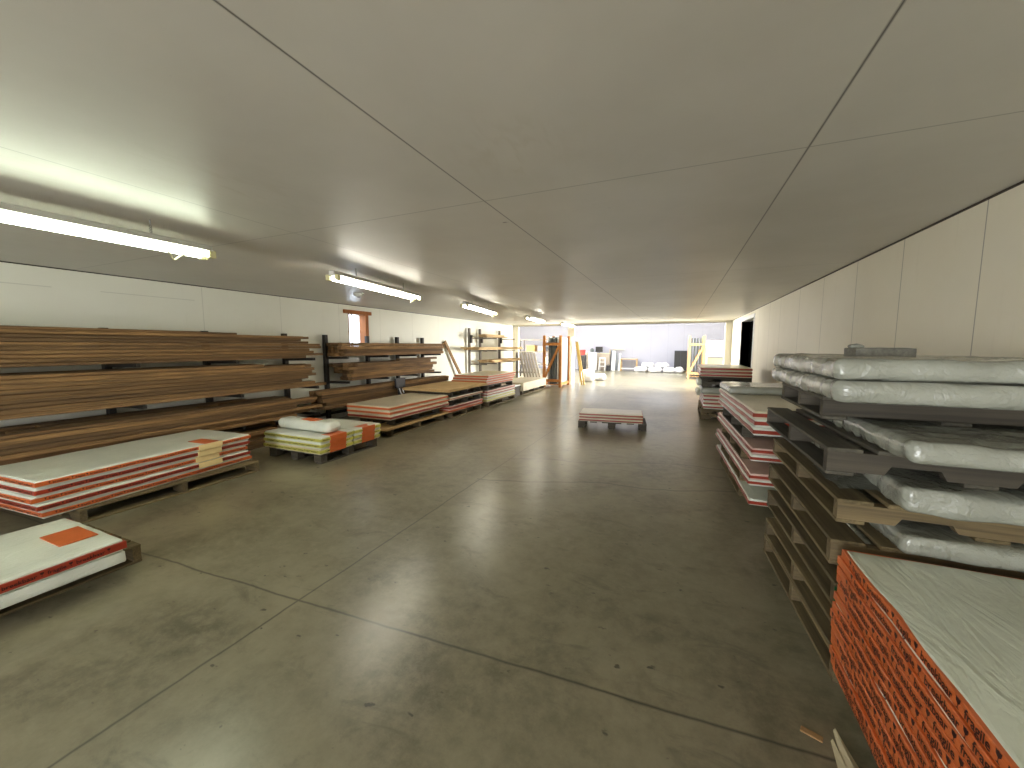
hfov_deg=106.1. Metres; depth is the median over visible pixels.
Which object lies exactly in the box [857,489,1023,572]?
plastic bag
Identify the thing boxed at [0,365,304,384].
board
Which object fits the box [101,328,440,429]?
rack
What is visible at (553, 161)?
ceiling
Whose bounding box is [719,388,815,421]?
board
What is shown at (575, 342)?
plank
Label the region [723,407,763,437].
wooden pallet
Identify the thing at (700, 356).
sheet
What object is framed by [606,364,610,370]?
case
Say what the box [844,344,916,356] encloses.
block
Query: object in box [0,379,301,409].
board
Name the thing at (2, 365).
board
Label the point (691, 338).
sheet
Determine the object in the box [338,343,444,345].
board
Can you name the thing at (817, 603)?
wooden pallet
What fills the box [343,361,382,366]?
board
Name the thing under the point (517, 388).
small skid
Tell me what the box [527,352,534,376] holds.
strip
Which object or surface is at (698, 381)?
bundle
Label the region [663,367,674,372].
sack
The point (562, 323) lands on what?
fluorescent light
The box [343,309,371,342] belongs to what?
window
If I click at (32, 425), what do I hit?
board
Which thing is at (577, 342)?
plank
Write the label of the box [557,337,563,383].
sheet
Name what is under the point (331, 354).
board
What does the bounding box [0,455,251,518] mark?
board
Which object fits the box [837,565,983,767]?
board
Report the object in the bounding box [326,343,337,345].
board
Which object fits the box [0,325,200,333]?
board
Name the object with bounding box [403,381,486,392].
board
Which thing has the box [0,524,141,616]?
wooden pallet
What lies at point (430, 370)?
board
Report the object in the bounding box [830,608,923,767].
board
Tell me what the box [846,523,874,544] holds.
plastic bag
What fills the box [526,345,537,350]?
storage box
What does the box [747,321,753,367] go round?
wall
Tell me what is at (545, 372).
crate
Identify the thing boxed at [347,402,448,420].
board
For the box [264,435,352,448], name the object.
board
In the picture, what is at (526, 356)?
strip
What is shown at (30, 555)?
board
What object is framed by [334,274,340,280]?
socket
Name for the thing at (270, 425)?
board
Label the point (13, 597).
board
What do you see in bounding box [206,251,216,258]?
socket
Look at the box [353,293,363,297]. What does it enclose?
smoke detector
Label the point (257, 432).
board
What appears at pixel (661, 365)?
sack
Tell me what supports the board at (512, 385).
on the board at (512, 388)
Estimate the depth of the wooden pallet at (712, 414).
7.88 m
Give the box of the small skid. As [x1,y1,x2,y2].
[514,385,520,396]
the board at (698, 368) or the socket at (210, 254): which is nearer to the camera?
the socket at (210, 254)
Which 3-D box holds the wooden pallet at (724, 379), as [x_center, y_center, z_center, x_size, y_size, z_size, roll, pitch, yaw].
[4.532,-0.146,8.253,0.880,0.110,1.200,2,6,23]
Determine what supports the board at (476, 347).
on the board at (484, 348)
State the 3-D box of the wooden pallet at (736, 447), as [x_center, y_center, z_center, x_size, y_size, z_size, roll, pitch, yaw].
[2.926,0.649,4.262,0.900,0.110,1.250,2,6,21]
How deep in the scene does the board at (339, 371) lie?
7.64 m
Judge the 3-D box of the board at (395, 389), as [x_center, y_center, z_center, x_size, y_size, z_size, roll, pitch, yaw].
[-2.606,0.125,8.662,0.121,0.064,4.000,2,6,23]
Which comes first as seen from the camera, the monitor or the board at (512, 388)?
the board at (512, 388)
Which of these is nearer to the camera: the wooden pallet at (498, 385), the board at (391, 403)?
the board at (391, 403)
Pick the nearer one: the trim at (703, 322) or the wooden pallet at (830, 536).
the wooden pallet at (830, 536)
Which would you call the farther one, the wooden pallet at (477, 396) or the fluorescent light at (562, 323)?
the fluorescent light at (562, 323)
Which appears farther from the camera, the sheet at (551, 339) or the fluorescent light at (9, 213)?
the sheet at (551, 339)
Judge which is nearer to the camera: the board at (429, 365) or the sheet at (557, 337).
the board at (429, 365)
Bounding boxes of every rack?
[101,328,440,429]
[468,328,514,372]
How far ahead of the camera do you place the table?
23.06 m
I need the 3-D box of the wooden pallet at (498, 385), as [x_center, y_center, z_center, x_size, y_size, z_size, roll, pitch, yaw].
[-0.705,0.018,10.404,0.900,0.120,1.550,2,6,23]
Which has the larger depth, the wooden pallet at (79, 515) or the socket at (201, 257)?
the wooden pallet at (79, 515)
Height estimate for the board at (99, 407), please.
0.044 m
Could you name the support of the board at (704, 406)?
on the wooden pallet at (702, 410)
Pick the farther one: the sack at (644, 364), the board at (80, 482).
the sack at (644, 364)
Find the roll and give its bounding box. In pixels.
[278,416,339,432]
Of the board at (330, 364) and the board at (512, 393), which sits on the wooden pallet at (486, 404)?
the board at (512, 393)
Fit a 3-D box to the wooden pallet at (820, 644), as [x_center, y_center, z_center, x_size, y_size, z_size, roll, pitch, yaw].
[2.104,1.235,2.110,0.980,0.127,1.200,2,6,20]
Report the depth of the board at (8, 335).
4.37 m
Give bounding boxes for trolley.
[578,355,586,370]
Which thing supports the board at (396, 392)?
on the board at (342, 404)
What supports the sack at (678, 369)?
on the floor
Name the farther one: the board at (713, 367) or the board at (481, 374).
the board at (481, 374)
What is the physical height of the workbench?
1.300 m
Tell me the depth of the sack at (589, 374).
16.03 m
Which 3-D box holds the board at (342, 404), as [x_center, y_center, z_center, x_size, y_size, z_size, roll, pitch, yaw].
[-2.593,0.254,8.703,0.121,0.064,4.000,2,6,23]
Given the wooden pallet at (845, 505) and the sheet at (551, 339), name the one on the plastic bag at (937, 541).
the wooden pallet at (845, 505)
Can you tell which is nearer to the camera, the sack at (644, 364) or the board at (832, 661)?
the board at (832, 661)
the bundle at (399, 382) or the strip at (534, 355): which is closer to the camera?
the bundle at (399, 382)
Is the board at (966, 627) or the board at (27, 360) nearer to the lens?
the board at (966, 627)
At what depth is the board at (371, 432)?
5.54 m
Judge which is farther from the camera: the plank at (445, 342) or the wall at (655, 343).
the wall at (655, 343)
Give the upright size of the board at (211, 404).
0.035 m
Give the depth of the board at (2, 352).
4.42 m
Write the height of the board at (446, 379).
0.064 m
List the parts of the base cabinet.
door, door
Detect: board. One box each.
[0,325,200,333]
[0,329,302,338]
[0,333,300,340]
[0,337,307,343]
[0,342,319,345]
[0,346,320,349]
[0,348,309,354]
[0,351,313,358]
[0,353,322,362]
[0,356,305,367]
[0,364,254,375]
[0,364,263,379]
[0,365,205,374]
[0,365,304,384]
[0,367,314,389]
[0,370,311,395]
[0,372,315,399]
[0,376,307,404]
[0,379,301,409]
[0,380,314,415]
[0,382,325,420]
[0,396,287,433]
[0,396,316,445]
[0,397,291,439]
[0,398,246,431]
[0,400,313,450]
[0,404,321,461]
[0,405,296,455]
[0,409,309,464]
[0,414,296,465]
[0,429,250,488]
[0,440,249,496]
[0,442,264,510]
[0,445,247,504]
[0,450,249,512]
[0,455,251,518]
[0,518,126,594]
[0,550,125,609]
[5,408,199,433]
[20,364,241,373]
[35,403,218,427]
[201,332,236,334]
[221,421,274,430]
[224,424,267,431]
[238,424,277,432]
[241,427,276,436]
[246,438,264,445]
[247,396,279,400]
[248,434,264,440]
[264,364,310,366]
[264,427,353,443]
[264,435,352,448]
[264,441,352,454]
[309,376,433,394]
[316,375,445,394]
[317,378,448,399]
[318,376,448,395]
[318,381,442,402]
[320,391,417,409]
[322,390,411,405]
[324,418,380,434]
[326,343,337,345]
[329,360,391,366]
[330,353,340,356]
[337,346,443,349]
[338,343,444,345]
[338,370,347,373]
[341,351,443,355]
[343,349,442,352]
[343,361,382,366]
[344,361,436,369]
[346,393,447,410]
[347,367,429,376]
[347,399,448,415]
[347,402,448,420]
[348,369,433,380]
[349,364,432,373]
[352,428,380,439]
[352,433,379,444]
[354,359,430,365]
[396,357,436,360]
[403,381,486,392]
[440,398,482,409]
[440,401,482,412]
[447,390,482,400]
[451,376,513,382]
[453,374,514,380]
[454,371,515,377]
[468,384,514,393]
[468,390,514,398]
[475,348,522,349]
[476,347,521,348]
[480,387,514,396]
[482,334,503,335]
[482,392,514,401]
[483,336,507,337]
[485,378,512,385]
[489,358,519,360]
[491,359,519,362]
[502,377,545,390]
[579,408,642,417]
[579,415,642,420]
[579,418,642,423]
[611,351,615,370]
[697,364,752,370]
[697,367,752,374]
[697,370,751,377]
[699,397,722,409]
[700,394,721,405]
[701,393,718,401]
[702,393,719,397]
[705,340,723,363]
[716,432,774,487]
[716,444,775,506]
[717,416,782,463]
[717,428,781,480]
[718,398,781,436]
[718,412,784,455]
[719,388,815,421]
[719,394,824,427]
[829,644,893,767]
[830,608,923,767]
[831,618,912,767]
[831,627,906,767]
[831,635,898,767]
[831,656,883,767]
[832,601,932,767]
[833,591,946,767]
[833,668,879,767]
[836,573,969,767]
[837,555,999,767]
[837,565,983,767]
[837,584,957,767]
[841,549,1023,767]
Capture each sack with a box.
[581,369,595,381]
[594,373,605,380]
[634,366,647,371]
[641,362,654,366]
[648,367,662,371]
[655,362,668,367]
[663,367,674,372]
[675,367,683,372]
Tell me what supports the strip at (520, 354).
on the floor
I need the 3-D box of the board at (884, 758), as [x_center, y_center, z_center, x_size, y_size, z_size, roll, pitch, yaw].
[1.406,1.244,0.595,0.940,0.044,1.942,2,6,24]
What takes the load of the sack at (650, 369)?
on the floor
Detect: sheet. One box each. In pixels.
[359,410,448,430]
[548,337,552,383]
[550,338,552,383]
[552,337,556,383]
[554,338,556,383]
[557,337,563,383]
[562,338,567,381]
[570,337,573,384]
[690,338,692,375]
[693,338,695,375]
[696,338,698,375]
[699,338,701,363]
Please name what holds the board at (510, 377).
on the board at (505, 380)
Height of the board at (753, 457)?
0.059 m
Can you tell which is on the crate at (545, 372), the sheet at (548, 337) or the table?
the sheet at (548, 337)
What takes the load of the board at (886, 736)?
on the board at (871, 717)
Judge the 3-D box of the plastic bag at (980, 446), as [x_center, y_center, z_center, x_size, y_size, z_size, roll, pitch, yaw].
[2.073,0.212,1.859,0.784,0.086,1.332,2,6,23]
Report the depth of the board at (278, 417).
5.53 m
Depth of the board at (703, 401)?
7.73 m
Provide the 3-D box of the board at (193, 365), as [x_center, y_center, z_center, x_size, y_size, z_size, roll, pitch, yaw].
[-4.804,-0.171,4.724,0.140,0.035,2.100,2,6,23]
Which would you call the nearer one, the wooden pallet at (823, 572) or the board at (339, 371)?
the wooden pallet at (823, 572)
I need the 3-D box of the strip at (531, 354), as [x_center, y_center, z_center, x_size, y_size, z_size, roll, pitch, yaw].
[0.884,-0.604,14.929,0.448,1.292,0.065,4,7,37]
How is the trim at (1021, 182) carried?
attached to the wall at (955, 286)
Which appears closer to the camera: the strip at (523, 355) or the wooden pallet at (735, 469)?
the wooden pallet at (735, 469)
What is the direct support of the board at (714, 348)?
on the floor
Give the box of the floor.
[0,368,878,767]
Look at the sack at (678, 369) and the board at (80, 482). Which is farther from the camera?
the sack at (678, 369)
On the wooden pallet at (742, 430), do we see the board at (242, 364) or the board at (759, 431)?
the board at (759, 431)
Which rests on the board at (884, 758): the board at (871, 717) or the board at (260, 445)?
the board at (871, 717)
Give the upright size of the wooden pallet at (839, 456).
0.118 m
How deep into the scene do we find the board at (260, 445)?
5.63 m
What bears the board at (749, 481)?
on the wooden pallet at (735, 469)
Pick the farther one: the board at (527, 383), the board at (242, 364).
the board at (527, 383)
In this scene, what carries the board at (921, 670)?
on the board at (930, 701)
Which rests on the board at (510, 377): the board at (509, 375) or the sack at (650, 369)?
the board at (509, 375)
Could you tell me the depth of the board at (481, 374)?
10.15 m
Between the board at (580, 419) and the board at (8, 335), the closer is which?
the board at (8, 335)
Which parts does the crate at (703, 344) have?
post, cross rail, post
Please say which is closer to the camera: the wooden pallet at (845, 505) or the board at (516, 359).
the wooden pallet at (845, 505)
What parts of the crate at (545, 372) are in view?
post, cross rail, cross rail, post, post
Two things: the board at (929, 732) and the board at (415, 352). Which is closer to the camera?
the board at (929, 732)
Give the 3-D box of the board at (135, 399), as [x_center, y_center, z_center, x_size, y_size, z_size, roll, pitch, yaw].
[-4.230,0.148,4.726,0.140,0.044,4.100,2,6,23]
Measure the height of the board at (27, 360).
0.038 m
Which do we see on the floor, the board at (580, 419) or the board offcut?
the board offcut
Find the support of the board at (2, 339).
on the board at (1, 343)
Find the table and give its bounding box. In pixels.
[620,358,637,370]
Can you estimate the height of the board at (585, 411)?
0.055 m
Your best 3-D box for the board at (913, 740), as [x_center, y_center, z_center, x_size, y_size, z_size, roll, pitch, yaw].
[1.407,1.046,0.579,0.937,0.042,1.942,2,6,24]
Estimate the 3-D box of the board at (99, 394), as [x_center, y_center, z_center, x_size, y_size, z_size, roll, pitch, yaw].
[-4.312,0.070,4.576,0.140,0.044,4.200,2,6,23]
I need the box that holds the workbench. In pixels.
[585,349,610,369]
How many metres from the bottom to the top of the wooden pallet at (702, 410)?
0.120 m
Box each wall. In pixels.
[0,262,512,427]
[513,320,732,377]
[519,323,724,370]
[731,183,1023,382]
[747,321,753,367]
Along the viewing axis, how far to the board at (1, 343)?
4.43 m
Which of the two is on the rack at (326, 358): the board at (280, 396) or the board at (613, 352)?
the board at (280, 396)
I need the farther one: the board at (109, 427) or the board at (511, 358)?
the board at (511, 358)
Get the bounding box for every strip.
[519,352,525,376]
[522,352,528,376]
[524,352,531,376]
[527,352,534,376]
[530,352,537,376]
[533,352,540,376]
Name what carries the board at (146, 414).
on the board
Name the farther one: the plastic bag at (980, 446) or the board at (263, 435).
the board at (263, 435)
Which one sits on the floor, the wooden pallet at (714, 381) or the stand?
the stand
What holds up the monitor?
on the workbench
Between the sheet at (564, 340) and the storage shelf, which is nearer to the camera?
the sheet at (564, 340)
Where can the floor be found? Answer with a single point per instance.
(512, 583)
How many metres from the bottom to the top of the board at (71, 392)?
0.044 m
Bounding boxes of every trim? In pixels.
[0,261,507,324]
[518,322,724,326]
[723,322,726,363]
[734,180,1023,319]
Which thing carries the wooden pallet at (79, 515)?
on the floor
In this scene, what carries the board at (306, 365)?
on the rack at (326, 358)
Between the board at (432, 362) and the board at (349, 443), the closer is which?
the board at (349, 443)
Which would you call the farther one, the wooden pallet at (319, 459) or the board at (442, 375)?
the board at (442, 375)
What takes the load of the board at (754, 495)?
on the wooden pallet at (729, 474)
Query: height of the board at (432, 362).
0.066 m
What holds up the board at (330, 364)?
on the board
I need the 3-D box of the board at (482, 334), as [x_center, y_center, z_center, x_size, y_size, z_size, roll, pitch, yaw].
[-0.624,-1.660,13.140,0.130,0.044,1.500,2,6,23]
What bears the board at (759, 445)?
on the board at (753, 457)
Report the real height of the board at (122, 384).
0.044 m
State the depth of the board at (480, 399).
8.49 m
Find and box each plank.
[444,340,461,373]
[575,342,582,384]
[577,342,584,384]
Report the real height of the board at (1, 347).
0.038 m
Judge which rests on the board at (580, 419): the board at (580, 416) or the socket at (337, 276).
the board at (580, 416)
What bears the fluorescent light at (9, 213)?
hanging from the ceiling
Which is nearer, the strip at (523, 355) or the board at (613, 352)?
the strip at (523, 355)
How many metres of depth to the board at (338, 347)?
8.46 m
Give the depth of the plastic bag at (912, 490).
1.50 m
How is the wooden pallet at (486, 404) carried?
on the floor
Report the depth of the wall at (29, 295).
5.80 m
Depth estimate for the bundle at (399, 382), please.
8.52 m
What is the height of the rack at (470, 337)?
2.090 m
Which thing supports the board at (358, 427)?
on the board at (371, 432)
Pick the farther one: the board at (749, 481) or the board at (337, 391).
the board at (337, 391)
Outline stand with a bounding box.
[516,352,534,377]
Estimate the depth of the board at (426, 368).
8.43 m
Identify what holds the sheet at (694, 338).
on the crate at (703, 344)
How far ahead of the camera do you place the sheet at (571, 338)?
15.03 m
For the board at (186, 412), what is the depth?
4.36 m
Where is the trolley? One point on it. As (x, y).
(583, 357)
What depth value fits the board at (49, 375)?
4.26 m
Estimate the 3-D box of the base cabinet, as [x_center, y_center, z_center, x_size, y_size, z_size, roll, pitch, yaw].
[9.640,-1.350,22.029,0.660,1.120,0.520,2,6,23]
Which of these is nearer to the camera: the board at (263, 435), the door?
the board at (263, 435)
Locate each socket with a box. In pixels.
[199,255,207,259]
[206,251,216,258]
[325,275,331,280]
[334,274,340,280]
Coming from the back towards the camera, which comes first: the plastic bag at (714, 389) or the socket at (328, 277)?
the plastic bag at (714, 389)
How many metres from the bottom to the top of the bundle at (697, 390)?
0.146 m
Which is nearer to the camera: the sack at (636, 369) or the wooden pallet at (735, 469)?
the wooden pallet at (735, 469)
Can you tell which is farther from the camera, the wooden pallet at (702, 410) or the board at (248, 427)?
the wooden pallet at (702, 410)
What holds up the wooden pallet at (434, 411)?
on the plywood sheet at (384, 426)
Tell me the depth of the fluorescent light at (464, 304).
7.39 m
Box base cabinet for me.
[674,351,686,370]
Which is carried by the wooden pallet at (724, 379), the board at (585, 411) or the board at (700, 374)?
the board at (700, 374)
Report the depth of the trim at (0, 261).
5.48 m
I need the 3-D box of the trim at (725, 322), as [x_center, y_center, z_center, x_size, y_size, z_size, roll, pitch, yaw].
[7.384,-0.976,13.403,0.030,2.310,0.160,2,6,23]
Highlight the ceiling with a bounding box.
[0,0,1023,324]
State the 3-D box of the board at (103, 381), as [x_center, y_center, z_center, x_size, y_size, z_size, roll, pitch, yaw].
[-4.267,-0.071,4.600,0.141,0.044,4.300,2,6,23]
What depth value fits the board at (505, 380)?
10.21 m
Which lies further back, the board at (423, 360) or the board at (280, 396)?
the board at (423, 360)
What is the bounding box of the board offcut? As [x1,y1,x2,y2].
[800,725,822,742]
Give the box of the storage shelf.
[520,339,547,375]
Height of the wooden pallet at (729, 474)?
0.100 m
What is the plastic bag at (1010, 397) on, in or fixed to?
on the wooden pallet at (823, 407)
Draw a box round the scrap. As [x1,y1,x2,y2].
[831,728,858,767]
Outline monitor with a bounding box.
[595,347,602,351]
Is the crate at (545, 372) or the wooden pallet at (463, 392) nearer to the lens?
the wooden pallet at (463, 392)
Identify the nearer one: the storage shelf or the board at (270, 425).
the board at (270, 425)
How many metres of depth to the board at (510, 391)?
9.90 m
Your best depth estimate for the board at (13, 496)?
3.41 m
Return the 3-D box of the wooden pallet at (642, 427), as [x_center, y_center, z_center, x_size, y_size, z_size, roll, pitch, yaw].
[1.883,0.729,7.245,1.200,0.125,0.640,2,6,16]
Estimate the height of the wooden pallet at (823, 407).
0.108 m
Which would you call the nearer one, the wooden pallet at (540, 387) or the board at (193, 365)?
the board at (193, 365)
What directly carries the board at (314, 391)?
on the board
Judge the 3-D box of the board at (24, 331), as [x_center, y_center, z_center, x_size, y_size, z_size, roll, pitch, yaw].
[-4.351,-0.584,4.496,0.131,0.038,4.200,2,6,23]
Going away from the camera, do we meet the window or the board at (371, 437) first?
the board at (371, 437)
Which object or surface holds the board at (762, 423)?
on the board at (759, 431)
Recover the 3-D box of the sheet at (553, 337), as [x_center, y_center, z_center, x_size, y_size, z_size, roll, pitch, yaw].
[1.692,-0.899,14.500,0.050,1.700,1.000,2,6,23]
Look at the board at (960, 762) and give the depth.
1.10 m
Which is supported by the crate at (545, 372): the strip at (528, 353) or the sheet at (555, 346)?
the sheet at (555, 346)
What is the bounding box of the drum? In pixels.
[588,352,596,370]
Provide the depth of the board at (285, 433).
5.08 m
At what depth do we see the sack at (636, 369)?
22.25 m
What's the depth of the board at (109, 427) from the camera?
4.40 m
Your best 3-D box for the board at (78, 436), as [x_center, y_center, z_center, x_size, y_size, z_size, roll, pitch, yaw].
[-4.228,0.468,4.761,0.151,0.044,4.000,2,6,23]
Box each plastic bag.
[698,385,720,393]
[720,382,782,395]
[772,367,1023,410]
[773,353,1023,384]
[811,437,1023,525]
[826,417,1023,473]
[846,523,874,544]
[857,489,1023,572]
[955,356,1023,359]
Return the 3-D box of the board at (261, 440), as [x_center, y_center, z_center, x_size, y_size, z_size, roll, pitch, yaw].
[-4.329,0.967,4.532,0.161,0.060,3.500,2,6,23]
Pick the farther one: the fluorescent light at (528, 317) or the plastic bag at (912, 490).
the fluorescent light at (528, 317)
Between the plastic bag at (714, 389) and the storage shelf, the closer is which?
the plastic bag at (714, 389)
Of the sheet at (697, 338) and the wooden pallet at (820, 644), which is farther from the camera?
the sheet at (697, 338)
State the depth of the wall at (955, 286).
2.86 m
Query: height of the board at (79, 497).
0.070 m
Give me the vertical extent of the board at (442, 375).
0.064 m
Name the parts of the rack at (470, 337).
arm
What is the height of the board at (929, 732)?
0.043 m
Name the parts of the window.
pane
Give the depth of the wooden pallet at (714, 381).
7.85 m
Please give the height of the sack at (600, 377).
0.301 m
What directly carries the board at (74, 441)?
on the board at (157, 432)
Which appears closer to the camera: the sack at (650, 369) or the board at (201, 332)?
the board at (201, 332)
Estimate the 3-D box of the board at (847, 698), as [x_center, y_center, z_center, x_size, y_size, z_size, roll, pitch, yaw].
[1.422,1.323,0.601,0.940,0.043,1.942,3,6,24]
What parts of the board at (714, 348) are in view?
post, panel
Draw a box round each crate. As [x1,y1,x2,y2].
[543,335,569,387]
[687,336,705,378]
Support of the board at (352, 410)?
on the board at (359, 415)
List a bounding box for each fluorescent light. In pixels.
[0,202,216,260]
[325,270,421,302]
[460,301,497,316]
[524,315,544,323]
[560,322,574,328]
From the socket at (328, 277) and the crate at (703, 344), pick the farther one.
the crate at (703, 344)
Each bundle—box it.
[394,378,404,394]
[695,387,700,394]
[696,377,701,384]
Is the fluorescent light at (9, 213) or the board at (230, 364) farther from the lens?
the board at (230, 364)
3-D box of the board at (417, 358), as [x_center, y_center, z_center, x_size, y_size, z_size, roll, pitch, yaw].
[-2.350,-0.633,9.604,0.110,0.053,1.500,2,6,23]
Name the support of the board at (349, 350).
on the board at (415, 352)
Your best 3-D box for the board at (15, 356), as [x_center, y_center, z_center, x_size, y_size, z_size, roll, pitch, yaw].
[-4.353,-0.352,4.585,0.131,0.038,4.500,2,6,23]
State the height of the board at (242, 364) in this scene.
0.035 m
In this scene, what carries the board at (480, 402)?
on the wooden pallet at (478, 407)
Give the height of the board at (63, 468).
0.074 m
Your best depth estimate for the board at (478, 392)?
8.60 m
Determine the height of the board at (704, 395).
0.078 m
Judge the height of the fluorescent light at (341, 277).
0.260 m
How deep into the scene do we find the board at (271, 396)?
6.37 m
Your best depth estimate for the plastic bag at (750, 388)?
4.46 m
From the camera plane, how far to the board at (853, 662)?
1.33 m
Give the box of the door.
[739,313,754,371]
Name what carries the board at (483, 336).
on the rack at (470, 337)
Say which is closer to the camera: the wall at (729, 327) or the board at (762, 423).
the board at (762, 423)
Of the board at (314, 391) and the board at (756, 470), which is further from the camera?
the board at (314, 391)
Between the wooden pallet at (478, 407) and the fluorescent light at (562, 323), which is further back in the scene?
the fluorescent light at (562, 323)
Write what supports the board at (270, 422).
on the rack at (326, 358)
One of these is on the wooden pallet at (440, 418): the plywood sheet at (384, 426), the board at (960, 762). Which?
the plywood sheet at (384, 426)
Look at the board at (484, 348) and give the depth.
13.24 m
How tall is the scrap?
0.085 m
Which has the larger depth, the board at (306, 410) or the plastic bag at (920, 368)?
the board at (306, 410)
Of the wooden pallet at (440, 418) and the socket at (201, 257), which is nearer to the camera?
the socket at (201, 257)
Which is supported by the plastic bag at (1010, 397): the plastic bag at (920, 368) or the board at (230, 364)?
the plastic bag at (920, 368)
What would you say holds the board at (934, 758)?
on the board at (913, 740)
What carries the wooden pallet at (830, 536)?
on the plastic bag at (862, 536)
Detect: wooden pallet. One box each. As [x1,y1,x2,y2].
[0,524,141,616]
[58,460,259,523]
[269,438,376,463]
[360,408,439,424]
[380,415,443,435]
[418,387,479,396]
[444,404,480,417]
[448,394,479,405]
[470,381,511,390]
[481,394,514,406]
[520,385,543,394]
[578,418,646,431]
[698,400,722,413]
[698,406,718,419]
[699,375,751,381]
[699,377,740,386]
[720,456,743,495]
[721,443,745,480]
[722,425,748,458]
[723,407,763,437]
[763,534,838,682]
[765,517,831,646]
[766,407,1023,490]
[767,490,837,604]
[768,463,1023,579]
[773,438,1023,545]
[781,382,1023,427]
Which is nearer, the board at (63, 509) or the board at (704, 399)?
the board at (63, 509)
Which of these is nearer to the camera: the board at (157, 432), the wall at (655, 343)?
the board at (157, 432)
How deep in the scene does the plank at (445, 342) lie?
11.85 m

